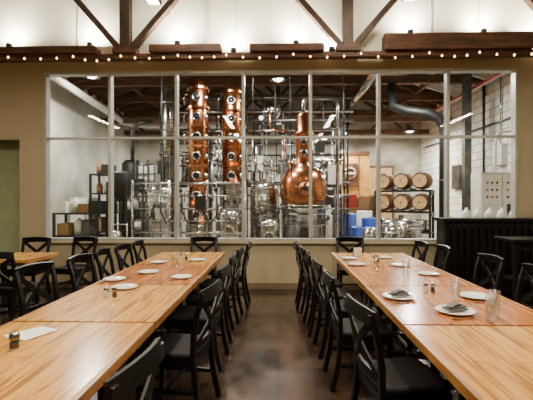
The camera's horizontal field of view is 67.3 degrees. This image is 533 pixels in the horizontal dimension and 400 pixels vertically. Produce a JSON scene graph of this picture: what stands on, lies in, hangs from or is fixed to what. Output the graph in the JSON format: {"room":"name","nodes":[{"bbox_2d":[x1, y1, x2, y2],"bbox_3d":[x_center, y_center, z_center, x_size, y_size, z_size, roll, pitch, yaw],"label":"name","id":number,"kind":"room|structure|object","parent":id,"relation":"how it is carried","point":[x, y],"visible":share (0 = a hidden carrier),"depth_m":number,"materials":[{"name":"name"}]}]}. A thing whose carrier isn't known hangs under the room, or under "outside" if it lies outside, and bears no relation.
{"room":"restaurant dining room","nodes":[
{"label":"restaurant dining room","id":0,"kind":"room"},
{"bbox_2d":[0,141,19,281],"bbox_3d":[-5.040,0.187,7.373,1.700,2.700,0.350,0,0,2],"label":"wall","id":1,"kind":"structure","parent":0,"point":[9,150],"depth_m":7.48,"materials":[{"name":"green paint"}]},
{"bbox_2d":[50,77,131,236],"bbox_3d":[-5.220,-0.845,11.354,0.090,4.750,7.600,0,0,2],"label":"wall","id":2,"kind":"structure","parent":0,"point":[72,162],"depth_m":10.81,"materials":[{"name":"white paint"}]},
{"bbox_2d":[0,0,532,282],"bbox_3d":[-0.049,-1.462,6.977,14.500,6.000,0.150,0,0,2],"label":"wall","id":3,"kind":"structure","parent":0,"point":[22,22],"depth_m":6.91,"materials":[{"name":"beige paint"}]},
{"bbox_2d":[35,281,360,289],"bbox_3d":[-0.051,1.483,6.897,14.500,0.110,0.017,0,0,2],"label":"baseboard","id":4,"kind":"structure","parent":3,"relation":"attached to","point":[250,285],"depth_m":6.89,"materials":[{"name":"wood"}]},
{"bbox_2d":[77,0,479,51],"bbox_3d":[0.158,-3.449,6.878,6.932,1.933,0.018,0,0,2],"label":"conduit","id":5,"kind":"object","parent":3,"relation":"attached to","point":[206,0],"visible":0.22,"depth_m":6.89,"materials":[{"name":"metal"}]},
{"bbox_2d":[40,68,517,243],"bbox_3d":[0.180,-0.745,6.926,8.220,2.985,0.180,0,0,2],"label":"window","id":6,"kind":"structure","parent":3,"relation":"in","point":[446,71],"depth_m":6.91,"materials":[{"name":"metal"}]},
{"bbox_2d":[0,288,532,399],"bbox_3d":[-0.207,1.597,1.484,14.700,0.100,11.150,0,0,2],"label":"floor","id":7,"kind":"structure","parent":0,"point":[272,356],"depth_m":3.90,"materials":[{"name":"concrete"}]},
{"bbox_2d":[0,252,39,321],"bbox_3d":[-3.208,1.077,5.001,0.469,0.938,0.566,0,0,7],"label":"dining chair","id":8,"kind":"object","parent":7,"relation":"on","point":[8,289],"visible":0.73,"depth_m":4.81,"materials":[{"name":"black paint"}]},
{"bbox_2d":[7,237,50,300],"bbox_3d":[-3.775,1.075,6.358,0.469,0.938,0.566,0,0,-2],"label":"dining chair","id":9,"kind":"object","parent":7,"relation":"on","point":[25,240],"visible":0.46,"depth_m":6.56,"materials":[{"name":"black paint"}]},
{"bbox_2d":[0,252,58,312],"bbox_3d":[-3.589,1.165,5.658,0.900,0.750,0.750,0,0,2],"label":"dining table","id":10,"kind":"object","parent":7,"relation":"on","point":[21,258],"visible":0.53,"depth_m":5.50,"materials":[{"name":"brown wood"}]},
{"bbox_2d":[12,261,58,316],"bbox_3d":[-2.016,1.079,3.790,0.566,0.938,0.469,0,0,16],"label":"dining chair","id":11,"kind":"object","parent":7,"relation":"on","point":[49,266],"visible":0.49,"depth_m":3.83,"materials":[{"name":"black paint"}]},
{"bbox_2d":[55,236,97,285],"bbox_3d":[-3.088,1.074,6.488,0.469,0.938,0.566,0,0,14],"label":"dining chair","id":12,"kind":"object","parent":7,"relation":"on","point":[63,270],"visible":0.48,"depth_m":6.62,"materials":[{"name":"black paint"}]},
{"bbox_2d":[0,322,153,399],"bbox_3d":[-1.217,1.171,2.038,0.950,0.750,1.128,0,0,2],"label":"dining table","id":13,"kind":"object","parent":7,"relation":"on","point":[73,361],"visible":0.85,"depth_m":2.04,"materials":[{"name":"brown wood"}]},
{"bbox_2d":[8,331,20,349],"bbox_3d":[-1.349,0.749,2.141,0.056,0.092,0.056,0,0,2],"label":"pepper shaker","id":14,"kind":"object","parent":13,"relation":"on","point":[14,336],"visible":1,"depth_m":2.12,"materials":[{"name":"clear glass"}]},
{"bbox_2d":[4,326,57,340],"bbox_3d":[-1.386,0.792,2.376,0.199,0.006,0.240,0,0,37],"label":"menu card","id":15,"kind":"object","parent":13,"relation":"on","point":[28,334],"visible":0.89,"depth_m":2.38,"materials":[{"name":"white paper"}]},
{"bbox_2d":[66,253,97,292],"bbox_3d":[-1.858,1.078,4.439,0.566,0.938,0.469,0,0,8],"label":"dining chair","id":16,"kind":"object","parent":7,"relation":"on","point":[88,257],"visible":0.39,"depth_m":4.47,"materials":[{"name":"black paint"}]},
{"bbox_2d":[12,284,191,399],"bbox_3d":[-1.184,1.169,3.188,0.950,0.750,1.128,0,0,2],"label":"dining table","id":17,"kind":"object","parent":7,"relation":"on","point":[154,304],"visible":0.54,"depth_m":2.98,"materials":[{"name":"brown wood"}]},
{"bbox_2d":[111,283,137,289],"bbox_3d":[-1.277,0.783,3.600,0.228,0.019,0.228,0,0,2],"label":"plate","id":18,"kind":"object","parent":17,"relation":"on","point":[126,286],"visible":0.88,"depth_m":3.63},
{"bbox_2d":[94,248,114,279],"bbox_3d":[-1.822,1.077,5.006,0.566,0.938,0.469,0,0,-2],"label":"dining chair","id":19,"kind":"object","parent":7,"relation":"on","point":[103,251],"visible":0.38,"depth_m":5.04,"materials":[{"name":"black paint"}]},
{"bbox_2d":[114,243,134,271],"bbox_3d":[-1.767,1.076,5.524,0.566,0.938,0.469,0,0,5],"label":"dining chair","id":20,"kind":"object","parent":7,"relation":"on","point":[121,262],"visible":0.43,"depth_m":5.57,"materials":[{"name":"black paint"}]},
{"bbox_2d":[102,337,164,399],"bbox_3d":[-0.738,1.083,1.642,0.566,0.938,0.469,0,0,8],"label":"dining chair","id":21,"kind":"object","parent":7,"relation":"on","point":[121,384],"visible":1,"depth_m":1.53,"materials":[{"name":"black paint"}]},
{"bbox_2d":[132,240,146,263],"bbox_3d":[-1.712,1.075,6.035,0.566,0.938,0.469,0,0,0],"label":"dining chair","id":22,"kind":"object","parent":7,"relation":"on","point":[136,242],"visible":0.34,"depth_m":6.08,"materials":[{"name":"black paint"}]},
{"bbox_2d":[94,264,212,352],"bbox_3d":[-1.151,1.167,4.337,0.950,0.750,1.128,0,0,2],"label":"dining table","id":23,"kind":"object","parent":7,"relation":"on","point":[199,272],"visible":0.41,"depth_m":4.25,"materials":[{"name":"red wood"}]},
{"bbox_2d":[103,276,125,280],"bbox_3d":[-1.506,0.783,3.966,0.216,0.018,0.216,0,0,2],"label":"dinner plate","id":24,"kind":"object","parent":23,"relation":"on","point":[112,278],"visible":1,"depth_m":4.00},
{"bbox_2d":[138,269,158,273],"bbox_3d":[-1.285,0.782,4.360,0.216,0.018,0.216,0,0,2],"label":"dinner plate","id":25,"kind":"object","parent":23,"relation":"on","point":[147,271],"visible":1,"depth_m":4.39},
{"bbox_2d":[171,274,192,278],"bbox_3d":[-0.863,0.783,4.078,0.216,0.018,0.216,0,0,2],"label":"dinner plate","id":26,"kind":"object","parent":23,"relation":"on","point":[177,276],"visible":0.99,"depth_m":4.10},
{"bbox_2d":[136,279,221,399],"bbox_3d":[-0.629,1.081,2.998,0.566,0.938,0.469,0,0,10],"label":"dining chair","id":27,"kind":"object","parent":7,"relation":"on","point":[183,352],"visible":0.92,"depth_m":2.86,"materials":[{"name":"black paint"}]},
{"bbox_2d":[137,252,224,307],"bbox_3d":[-1.117,1.165,5.487,0.950,0.750,1.128,0,0,2],"label":"dining table","id":28,"kind":"object","parent":7,"relation":"on","point":[213,258],"visible":0.39,"depth_m":5.41,"materials":[{"name":"brown wood"}]},
{"bbox_2d":[167,262,230,371],"bbox_3d":[-0.625,1.079,3.823,0.566,0.938,0.469,0,0,4],"label":"dining chair","id":29,"kind":"object","parent":7,"relation":"on","point":[182,318],"visible":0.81,"depth_m":3.69,"materials":[{"name":"black paint"}]},
{"bbox_2d":[186,236,217,296],"bbox_3d":[-1.034,1.075,6.459,0.469,0.938,0.566,0,0,-1],"label":"dining chair","id":30,"kind":"object","parent":7,"relation":"on","point":[193,240],"visible":0.42,"depth_m":6.67,"materials":[{"name":"black paint"}]},
{"bbox_2d":[185,252,236,342],"bbox_3d":[-0.615,1.078,4.521,0.566,0.938,0.469,0,0,-1],"label":"dining chair","id":31,"kind":"object","parent":7,"relation":"on","point":[192,298],"visible":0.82,"depth_m":4.34,"materials":[{"name":"black paint"}]},
{"bbox_2d":[199,246,244,323],"bbox_3d":[-0.565,1.077,5.222,0.566,0.938,0.469,0,0,4],"label":"dining chair","id":32,"kind":"object","parent":7,"relation":"on","point":[234,285],"visible":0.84,"depth_m":5.07,"materials":[{"name":"black paint"}]},
{"bbox_2d":[213,241,251,308],"bbox_3d":[-0.486,1.075,5.871,0.566,0.938,0.469,0,0,2],"label":"dining chair","id":33,"kind":"object","parent":7,"relation":"on","point":[242,274],"visible":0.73,"depth_m":5.67,"materials":[{"name":"black paint"}]},
{"bbox_2d":[293,241,331,309],"bbox_3d":[0.663,1.076,5.838,0.566,0.938,0.469,0,0,2],"label":"dining chair","id":34,"kind":"object","parent":7,"relation":"on","point":[301,281],"visible":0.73,"depth_m":5.63,"materials":[{"name":"black paint"}]},
{"bbox_2d":[298,245,342,321],"bbox_3d":[0.697,1.077,5.255,0.566,0.938,0.469,0,0,0],"label":"dining chair","id":35,"kind":"object","parent":7,"relation":"on","point":[301,251],"visible":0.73,"depth_m":5.09,"materials":[{"name":"black paint"}]},
{"bbox_2d":[304,251,353,337],"bbox_3d":[0.720,1.078,4.683,0.566,0.938,0.469,0,0,5],"label":"dining chair","id":36,"kind":"object","parent":7,"relation":"on","point":[342,292],"visible":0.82,"depth_m":4.49,"materials":[{"name":"black paint"}]},
{"bbox_2d":[311,258,369,358],"bbox_3d":[0.743,1.079,4.097,0.566,0.938,0.469,0,0,-1],"label":"dining chair","id":37,"kind":"object","parent":7,"relation":"on","point":[323,308],"visible":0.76,"depth_m":3.95,"materials":[{"name":"black paint"}]},
{"bbox_2d":[336,236,367,300],"bbox_3d":[1.354,1.075,6.391,0.469,0.938,0.566,0,0,5],"label":"dining chair","id":38,"kind":"object","parent":7,"relation":"on","point":[341,272],"visible":0.53,"depth_m":6.58,"materials":[{"name":"black paint"}]},
{"bbox_2d":[321,268,392,391],"bbox_3d":[0.754,1.080,3.433,0.566,0.938,0.469,0,0,0],"label":"dining chair","id":39,"kind":"object","parent":7,"relation":"on","point":[340,326],"visible":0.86,"depth_m":3.24,"materials":[{"name":"black paint"}]},
{"bbox_2d":[331,253,430,320],"bbox_3d":[1.481,1.165,5.412,1.050,0.750,1.128,0,0,2],"label":"dining table","id":40,"kind":"object","parent":7,"relation":"on","point":[366,258],"visible":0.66,"depth_m":5.32,"materials":[{"name":"brown wood"}]},
{"bbox_2d":[343,293,451,399],"bbox_3d":[0.788,1.081,2.490,0.566,0.938,0.469,0,0,-7],"label":"dining chair","id":41,"kind":"object","parent":7,"relation":"on","point":[405,378],"visible":1,"depth_m":2.37,"materials":[{"name":"black paint"}]},
{"bbox_2d":[344,265,478,355],"bbox_3d":[1.448,1.167,4.262,1.050,0.750,1.128,0,0,2],"label":"dining table","id":42,"kind":"object","parent":7,"relation":"on","point":[363,276],"visible":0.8,"depth_m":4.09,"materials":[{"name":"red wood"}]},
{"bbox_2d":[418,271,439,275],"bbox_3d":[1.723,0.782,4.253,0.216,0.018,0.216,0,0,2],"label":"dinner plate","id":43,"kind":"object","parent":42,"relation":"on","point":[428,273],"visible":1,"depth_m":4.27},
{"bbox_2d":[411,240,428,262],"bbox_3d":[2.077,1.075,5.943,0.566,0.938,0.469,0,0,0],"label":"dining chair","id":44,"kind":"object","parent":7,"relation":"on","point":[417,243],"visible":0.32,"depth_m":5.97,"materials":[{"name":"black paint"}]},
{"bbox_2d":[433,244,451,271],"bbox_3d":[2.161,1.076,5.387,0.566,0.938,0.469,0,0,5],"label":"dining chair","id":45,"kind":"object","parent":7,"relation":"on","point":[440,247],"visible":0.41,"depth_m":5.40,"materials":[{"name":"black paint"}]},
{"bbox_2d":[365,286,532,399],"bbox_3d":[1.415,1.169,3.113,1.050,0.750,1.128,0,0,2],"label":"dining table","id":46,"kind":"object","parent":7,"relation":"on","point":[423,312],"visible":0.41,"depth_m":2.93,"materials":[{"name":"red wood"}]},
{"bbox_2d":[382,292,415,300],"bbox_3d":[1.074,0.782,3.242,0.264,0.022,0.264,0,0,2],"label":"dinner plate","id":47,"kind":"object","parent":46,"relation":"on","point":[385,294],"visible":0.76,"depth_m":3.22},
{"bbox_2d":[388,289,409,296],"bbox_3d":[1.071,0.750,3.244,0.158,0.041,0.110,0,0,-10],"label":"folded napkin","id":48,"kind":"object","parent":47,"relation":"on","point":[397,292],"visible":1,"depth_m":3.21,"materials":[{"name":"grey fabric"}]},
{"bbox_2d":[435,305,475,315],"bbox_3d":[1.332,0.783,2.824,0.264,0.022,0.264,0,0,2],"label":"dinner plate","id":49,"kind":"object","parent":46,"relation":"on","point":[470,311],"visible":0.75,"depth_m":2.79,"materials":[{"name":"ceramic"}]},
{"bbox_2d":[442,302,468,310],"bbox_3d":[1.329,0.751,2.826,0.158,0.041,0.110,0,0,-10],"label":"folded napkin","id":50,"kind":"object","parent":49,"relation":"on","point":[453,306],"visible":1,"depth_m":2.79,"materials":[{"name":"grey fabric"}]},
{"bbox_2d":[459,291,493,299],"bbox_3d":[1.704,0.783,3.254,0.252,0.021,0.252,0,0,2],"label":"dinner plate","id":51,"kind":"object","parent":46,"relation":"on","point":[470,295],"visible":0.94,"depth_m":3.27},
{"bbox_2d":[404,325,532,399],"bbox_3d":[1.382,1.171,1.963,1.050,0.750,1.128,0,0,2],"label":"dining table","id":52,"kind":"object","parent":7,"relation":"on","point":[481,362],"visible":1,"depth_m":2.02,"materials":[{"name":"brown wood"}]},
{"bbox_2d":[433,217,532,298],"bbox_3d":[3.863,0.914,6.443,2.172,1.250,0.420,0,0,2],"label":"bar counter","id":53,"kind":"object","parent":7,"relation":"on","point":[467,237],"depth_m":6.28,"materials":[{"name":"black paint"}]},
{"bbox_2d":[473,253,505,294],"bbox_3d":[2.274,1.078,4.439,0.566,0.938,0.469,0,0,-3],"label":"dining chair","id":54,"kind":"object","parent":7,"relation":"on","point":[481,257],"visible":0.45,"depth_m":4.46,"materials":[{"name":"black paint"}]},
{"bbox_2d":[494,236,532,300],"bbox_3d":[4.010,1.030,5.489,1.500,1.020,0.500,0,0,2],"label":"bar table","id":55,"kind":"object","parent":7,"relation":"on","point":[519,242],"visible":0.65,"depth_m":5.31,"materials":[{"name":"black paint"}]},
{"bbox_2d":[515,263,532,308],"bbox_3d":[2.294,1.079,3.757,0.566,0.938,0.469,0,0,6],"label":"dining chair","id":56,"kind":"object","parent":7,"relation":"on","point":[526,268],"visible":0.29,"depth_m":3.90,"materials":[{"name":"black paint"}]},
{"bbox_2d":[63,73,488,117],"bbox_3d":[0.318,-3.882,11.039,10.954,1.797,7.860,0,0,2],"label":"rafters","id":57,"kind":"object","parent":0,"point":[101,93],"depth_m":12.80,"materials":[{"name":"wood"}]},
{"bbox_2d":[134,85,420,237],"bbox_3d":[0.333,-1.676,15.044,11.000,6.400,0.100,0,0,2],"label":"wall","id":58,"kind":"structure","parent":0,"point":[404,154],"depth_m":14.94,"materials":[{"name":"grey paint"}]},
{"bbox_2d":[370,165,393,232],"bbox_3d":[4.178,0.124,14.811,1.100,2.800,0.130,0,0,2],"label":"door","id":59,"kind":"structure","parent":58,"relation":"in","point":[384,169],"depth_m":14.78,"materials":[{"name":"beige wood"}]},
{"bbox_2d":[342,151,369,195],"bbox_3d":[2.879,-0.034,13.998,1.050,3.120,1.810,0,0,2],"label":"wall","id":60,"kind":"structure","parent":0,"point":[362,158],"depth_m":13.11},
{"bbox_2d":[342,163,357,185],"bbox_3d":[2.728,-0.823,13.085,0.500,0.750,0.050,0,0,2],"label":"wall sign","id":61,"kind":"object","parent":60,"relation":"attached to","point":[353,167],"depth_m":13.08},
{"bbox_2d":[421,73,510,237],"bbox_3d":[5.665,-0.869,10.870,0.100,4.800,7.940,0,0,2],"label":"wall","id":62,"kind":"structure","parent":0,"point":[429,155],"depth_m":10.74,"materials":[{"name":"brick"}]},
{"bbox_2d":[424,75,510,215],"bbox_3d":[5.568,-0.770,11.693,0.140,4.600,5.300,0,0,2],"label":"conduit","id":63,"kind":"object","parent":62,"relation":"attached to","point":[456,170],"visible":0.47,"depth_m":10.22,"materials":[{"name":"silver metal"}]},
{"bbox_3d":[0.319,-3.669,11.059,11.217,2.400,8.100,0,0,2],"label":"ceiling","id":64,"kind":"structure","parent":0,"visible":0},
{"bbox_2d":[145,0,161,4],"bbox_3d":[-1.204,-3.255,3.330,0.140,2.401,1.800,0,0,2],"label":"linear pendant light","id":65,"kind":"object","parent":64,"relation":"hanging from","point":[149,2],"visible":1,"depth_m":4.17,"materials":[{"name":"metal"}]},
{"bbox_2d":[0,0,532,62],"bbox_3d":[-0.369,-3.412,6.713,15.024,2.080,0.230,0,0,2],"label":"roof truss","id":66,"kind":"object","parent":64,"relation":"attached to","point":[518,42],"visible":0.91,"depth_m":6.63,"materials":[{"name":"wood"}]},
{"bbox_2d":[96,53,250,61],"bbox_3d":[-1.538,-2.352,6.593,2.554,0.119,0.014,0,0,2],"label":"string lights","id":67,"kind":"object","parent":66,"relation":"hanging from","point":[176,53],"depth_m":6.59,"materials":[{"name":"white glass"}]},
{"bbox_2d":[338,50,502,58],"bbox_3d":[2.483,-2.355,6.477,2.625,0.124,0.014,0,0,2],"label":"string lights","id":68,"kind":"object","parent":66,"relation":"hanging from","point":[429,51],"depth_m":6.47,"materials":[{"name":"white glass"}]},
{"bbox_2d":[124,85,428,134],"bbox_3d":[0.309,-3.467,14.191,10.760,2.285,0.160,0,0,2],"label":"roof truss","id":69,"kind":"object","parent":64,"relation":"attached to","point":[357,112],"visible":0.34,"depth_m":14.09,"materials":[{"name":"wood"}]},
{"bbox_2d":[339,74,375,116],"bbox_3d":[2.536,-2.890,11.627,0.200,0.195,6.400,0,0,2],"label":"ventilation duct","id":70,"kind":"object","parent":69,"relation":"attached to","point":[370,78],"visible":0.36,"depth_m":10.30,"materials":[{"name":"silver metal"}]},
{"bbox_2d":[102,74,451,123],"bbox_3d":[0.257,-3.504,12.392,10.760,2.205,0.160,0,0,2],"label":"roof truss","id":71,"kind":"object","parent":64,"relation":"attached to","point":[405,97],"visible":0.37,"depth_m":12.31,"materials":[{"name":"wood"}]},
{"bbox_2d":[50,77,246,127],"bbox_3d":[-2.690,-2.618,10.569,3.993,0.480,5.796,0,0,2],"label":"ventilation duct","id":72,"kind":"object","parent":71,"relation":"hanging from","point":[61,81],"visible":0.45,"depth_m":10.61,"materials":[{"name":"white metal"}]},
{"bbox_2d":[74,74,481,86],"bbox_3d":[0.205,-3.826,10.592,10.760,1.555,0.160,0,0,2],"label":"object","id":73,"kind":"structure","parent":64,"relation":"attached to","point":[410,79],"depth_m":10.53,"materials":[{"name":"wood"}]},
{"bbox_2d":[270,75,285,82],"bbox_3d":[0.276,-3.652,9.590,0.400,1.610,0.400,0,0,2],"label":"lamp","id":74,"kind":"object","parent":64,"relation":"hanging from","point":[279,78],"visible":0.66,"depth_m":9.53,"materials":[{"name":"metal"}]},
{"bbox_2d":[114,73,466,176],"bbox_3d":[0.232,-1.623,8.065,9.200,2.322,0.182,0,0,2],"label":"power cables","id":75,"kind":"object","parent":64,"relation":"hanging from","point":[450,73],"visible":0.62,"depth_m":8.04,"materials":[{"name":"metal"}]},
{"bbox_2d":[406,73,504,126],"bbox_3d":[5.179,-2.779,11.001,0.280,0.176,7.500,0,0,2],"label":"pipe","id":76,"kind":"object","parent":64,"relation":"attached to","point":[496,75],"visible":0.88,"depth_m":9.69,"materials":[{"name":"red metal"}]},
{"bbox_3d":[0.219,1.581,11.076,11.000,0.100,8.050,0,0,2],"label":"floor","id":77,"kind":"structure","parent":0,"visible":0},
{"bbox_2d":[52,198,105,237],"bbox_3d":[-4.205,0.744,9.076,1.020,1.580,0.550,0,0,2],"label":"shelving","id":78,"kind":"object","parent":77,"relation":"on","point":[80,227],"visible":0.49,"depth_m":8.89,"materials":[{"name":"black metal"}]},
{"bbox_2d":[89,160,124,237],"bbox_3d":[-4.128,0.252,10.374,0.700,2.559,0.550,0,0,2],"label":"shelving","id":79,"kind":"object","parent":77,"relation":"on","point":[101,169],"visible":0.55,"depth_m":10.22,"materials":[{"name":"black metal"}]},
{"bbox_2d":[106,171,132,237],"bbox_3d":[-3.431,0.434,9.403,0.540,2.200,0.540,0,0,2],"label":"hopper","id":80,"kind":"object","parent":77,"relation":"on","point":[122,179],"visible":0.68,"depth_m":9.17,"materials":[{"name":"black metal"}]},
{"bbox_2d":[114,224,127,237],"bbox_3d":[-3.254,1.027,8.599,0.500,1.013,0.440,0,0,2],"label":"cart","id":81,"kind":"object","parent":77,"relation":"on","point":[117,234],"visible":0.1,"depth_m":8.57,"materials":[{"name":"silver metal"}]},
{"bbox_2d":[120,178,144,237],"bbox_3d":[-3.382,0.494,10.227,0.600,2.077,0.400,0,0,2],"label":"shelving","id":82,"kind":"object","parent":77,"relation":"on","point":[137,225],"visible":0.35,"depth_m":10.10,"materials":[{"name":"black metal"}]},
{"bbox_2d":[118,119,152,237],"bbox_3d":[-3.808,-0.424,11.804,0.907,3.907,0.620,0,0,2],"label":"mill","id":83,"kind":"object","parent":77,"relation":"on","point":[127,165],"visible":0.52,"depth_m":11.59,"materials":[{"name":"black metal"}]},
{"bbox_2d":[134,160,148,236],"bbox_3d":[-3.343,0.231,10.721,0.380,2.600,0.040,0,0,2],"label":"access ladder","id":84,"kind":"object","parent":77,"relation":"on","point":[135,165],"visible":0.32,"depth_m":10.70,"materials":[{"name":"metal"}]},
{"bbox_2d":[136,164,159,237],"bbox_3d":[-3.325,0.255,11.343,0.540,2.550,0.555,0,0,2],"label":"container","id":85,"kind":"object","parent":77,"relation":"on","point":[154,176],"visible":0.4,"depth_m":11.10,"materials":[{"name":"white plastic"}]},
{"bbox_2d":[145,185,174,237],"bbox_3d":[-2.455,0.559,9.223,0.688,1.950,0.694,0,0,2],"label":"tank","id":86,"kind":"object","parent":77,"relation":"on","point":[156,188],"visible":0.28,"depth_m":8.95,"materials":[{"name":"metal"}]},
{"bbox_2d":[160,86,174,189],"bbox_3d":[-2.505,-0.683,10.275,0.450,4.430,0.420,0,0,2],"label":"column","id":87,"kind":"structure","parent":77,"relation":"on","point":[168,93],"depth_m":10.12,"materials":[{"name":"silver metal"}]},
{"bbox_2d":[131,180,245,237],"bbox_3d":[-1.636,0.560,8.287,2.404,1.950,0.186,0,0,2],"label":"rack","id":88,"kind":"object","parent":77,"relation":"on","point":[201,201],"visible":0.89,"depth_m":8.32,"materials":[{"name":"metal"}]},
{"bbox_2d":[184,77,210,237],"bbox_3d":[-1.624,-0.687,9.548,0.591,4.440,0.580,0,0,44],"label":"column","id":89,"kind":"structure","parent":77,"relation":"on","point":[198,89],"depth_m":9.34,"materials":[{"name":"orange metal"}]},
{"bbox_2d":[217,206,241,237],"bbox_3d":[-0.835,0.834,9.226,0.628,1.400,0.634,0,0,2],"label":"tank","id":90,"kind":"object","parent":77,"relation":"on","point":[221,215],"visible":0.36,"depth_m":8.99,"materials":[{"name":"metal"}]},
{"bbox_2d":[218,83,241,211],"bbox_3d":[-0.849,-0.688,10.026,0.651,4.440,0.646,0,0,34],"label":"column","id":91,"kind":"structure","parent":77,"relation":"on","point":[231,93],"depth_m":9.79,"materials":[{"name":"orange metal"}]},
{"bbox_2d":[158,93,353,237],"bbox_3d":[-0.338,-0.690,10.830,5.300,4.443,0.593,0,0,2],"label":"pipe","id":92,"kind":"object","parent":77,"relation":"on","point":[319,145],"visible":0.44,"depth_m":10.74,"materials":[{"name":"silver metal"}]},
{"bbox_2d":[179,142,341,237],"bbox_3d":[-0.446,-0.071,12.318,5.280,3.200,1.400,0,0,2],"label":"platform","id":93,"kind":"object","parent":77,"relation":"on","point":[340,143],"visible":0.2,"depth_m":11.60,"materials":[{"name":"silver metal"}]},
{"bbox_2d":[180,157,187,181],"bbox_3d":[-2.345,-0.948,12.371,0.630,0.950,0.630,0,0,2],"label":"tank","id":94,"kind":"object","parent":93,"relation":"on","point":[186,158],"visible":0.23,"depth_m":12.11,"materials":[{"name":"silver metal"}]},
{"bbox_2d":[259,99,283,180],"bbox_3d":[0.145,-1.696,11.988,0.740,2.449,1.220,0,0,2],"label":"vessel","id":95,"kind":"object","parent":93,"relation":"on","point":[271,102],"visible":0.58,"depth_m":11.45,"materials":[{"name":"silver metal"}]},
{"bbox_2d":[314,156,331,180],"bbox_3d":[1.704,-0.922,12.254,0.590,0.900,0.590,0,0,2],"label":"tank","id":96,"kind":"object","parent":93,"relation":"on","point":[321,157],"visible":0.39,"depth_m":12.01,"materials":[{"name":"silver metal"}]},
{"bbox_2d":[250,179,277,237],"bbox_3d":[-0.065,0.508,9.904,0.708,2.050,0.714,0,0,2],"label":"tank","id":97,"kind":"object","parent":77,"relation":"on","point":[263,194],"visible":0.55,"depth_m":9.63,"materials":[{"name":"metal"}]},
{"bbox_2d":[258,215,279,237],"bbox_3d":[0.059,0.934,9.001,0.508,1.200,0.514,0,0,2],"label":"tank","id":98,"kind":"object","parent":77,"relation":"on","point":[269,227],"visible":0.43,"depth_m":8.81,"materials":[{"name":"metal"}]},
{"bbox_2d":[280,96,338,237],"bbox_3d":[0.938,-0.461,9.439,1.272,3.989,1.120,0,0,31],"label":"copper still","id":99,"kind":"object","parent":77,"relation":"on","point":[294,190],"visible":0.7,"depth_m":9.14,"materials":[{"name":"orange metal"}]},
{"bbox_2d":[341,213,355,236],"bbox_3d":[2.374,0.950,11.238,0.544,1.160,0.544,0,0,2],"label":"drum","id":100,"kind":"object","parent":77,"relation":"on","point":[352,218],"visible":0.25,"depth_m":11.00,"materials":[{"name":"blue plastic"}]},
{"bbox_2d":[342,194,373,216],"bbox_3d":[2.859,0.678,12.424,1.240,1.700,0.640,0,0,2],"label":"boxes","id":101,"kind":"object","parent":77,"relation":"on","point":[356,203],"visible":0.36,"depth_m":12.17,"materials":[{"name":"cardboard"}]},
{"bbox_2d":[351,226,367,236],"bbox_3d":[2.226,1.078,9.542,0.424,0.910,0.424,0,0,2],"label":"drum","id":102,"kind":"object","parent":77,"relation":"on","point":[356,231],"visible":0.33,"depth_m":9.38,"materials":[{"name":"blue plastic"}]},
{"bbox_2d":[356,210,371,225],"bbox_3d":[2.551,0.902,10.432,0.424,1.260,0.424,0,0,2],"label":"drum","id":103,"kind":"object","parent":77,"relation":"on","point":[359,214],"visible":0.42,"depth_m":10.29,"materials":[{"name":"white plastic"}]},
{"bbox_2d":[362,227,375,237],"bbox_3d":[2.191,1.050,8.342,0.380,0.970,0.380,0,0,2],"label":"steel keg","id":104,"kind":"object","parent":77,"relation":"on","point":[370,232],"visible":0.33,"depth_m":8.20,"materials":[{"name":"silver metal"}]},
{"bbox_2d":[362,217,375,227],"bbox_3d":[2.587,0.978,9.931,0.464,1.110,0.464,0,0,2],"label":"drum","id":105,"kind":"object","parent":77,"relation":"on","point":[366,221],"visible":0.25,"depth_m":9.74,"materials":[{"name":"blue plastic"}]},
{"bbox_2d":[381,227,400,237],"bbox_3d":[2.591,1.050,8.331,0.380,0.970,0.380,0,0,2],"label":"steel keg","id":106,"kind":"object","parent":77,"relation":"on","point":[389,232],"visible":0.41,"depth_m":8.19,"materials":[{"name":"silver metal"}]},
{"bbox_2d":[381,215,421,237],"bbox_3d":[3.008,0.934,8.916,0.868,1.200,0.874,0,0,2],"label":"tank","id":107,"kind":"object","parent":77,"relation":"on","point":[408,228],"visible":0.42,"depth_m":8.57,"materials":[{"name":"metal"}]},
{"bbox_2d":[374,172,434,237],"bbox_3d":[3.877,0.381,11.294,1.560,2.299,0.700,0,0,34],"label":"rack","id":108,"kind":"object","parent":77,"relation":"on","point":[403,181],"visible":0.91,"depth_m":11.01,"materials":[{"name":"wood"}]},
{"bbox_2d":[387,82,450,216],"bbox_3d":[3.737,-0.727,9.825,1.550,4.520,0.435,0,0,27],"label":"flue pipe","id":109,"kind":"object","parent":77,"relation":"on","point":[427,113],"visible":0.38,"depth_m":9.57,"materials":[{"name":"black metal"}]},
{"bbox_2d":[462,73,471,211],"bbox_3d":[4.777,-0.867,9.545,0.280,4.800,0.280,0,0,2],"label":"support post","id":110,"kind":"object","parent":77,"relation":"on","point":[466,78],"visible":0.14,"depth_m":9.46,"materials":[{"name":"metal"}]},
{"bbox_2d":[471,130,510,216],"bbox_3d":[5.004,-0.005,8.665,0.905,3.080,0.490,0,0,2],"label":"control panel","id":111,"kind":"object","parent":77,"relation":"on","point":[492,190],"visible":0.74,"depth_m":8.46,"materials":[{"name":"white metal"}]},
{"bbox_3d":[4.471,0.962,7.626,1.700,1.150,0.500,0,0,2],"label":"bench","id":112,"kind":"object","parent":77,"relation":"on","visible":0},
{"bbox_2d":[461,208,471,216],"bbox_3d":[3.822,0.266,7.644,0.180,0.240,0.177,0,0,2],"label":"plastic carboy","id":113,"kind":"object","parent":112,"relation":"on","point":[465,213],"visible":0.72,"depth_m":7.58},
{"bbox_2d":[473,208,483,216],"bbox_3d":[4.042,0.266,7.637,0.180,0.240,0.177,0,0,2],"label":"plastic carboy","id":114,"kind":"object","parent":112,"relation":"on","point":[477,213],"visible":0.72,"depth_m":7.58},
{"bbox_2d":[497,208,507,216],"bbox_3d":[4.491,0.266,7.624,0.180,0.240,0.177,0,0,2],"label":"plastic carboy","id":115,"kind":"object","parent":112,"relation":"on","point":[501,213],"visible":0.67,"depth_m":7.56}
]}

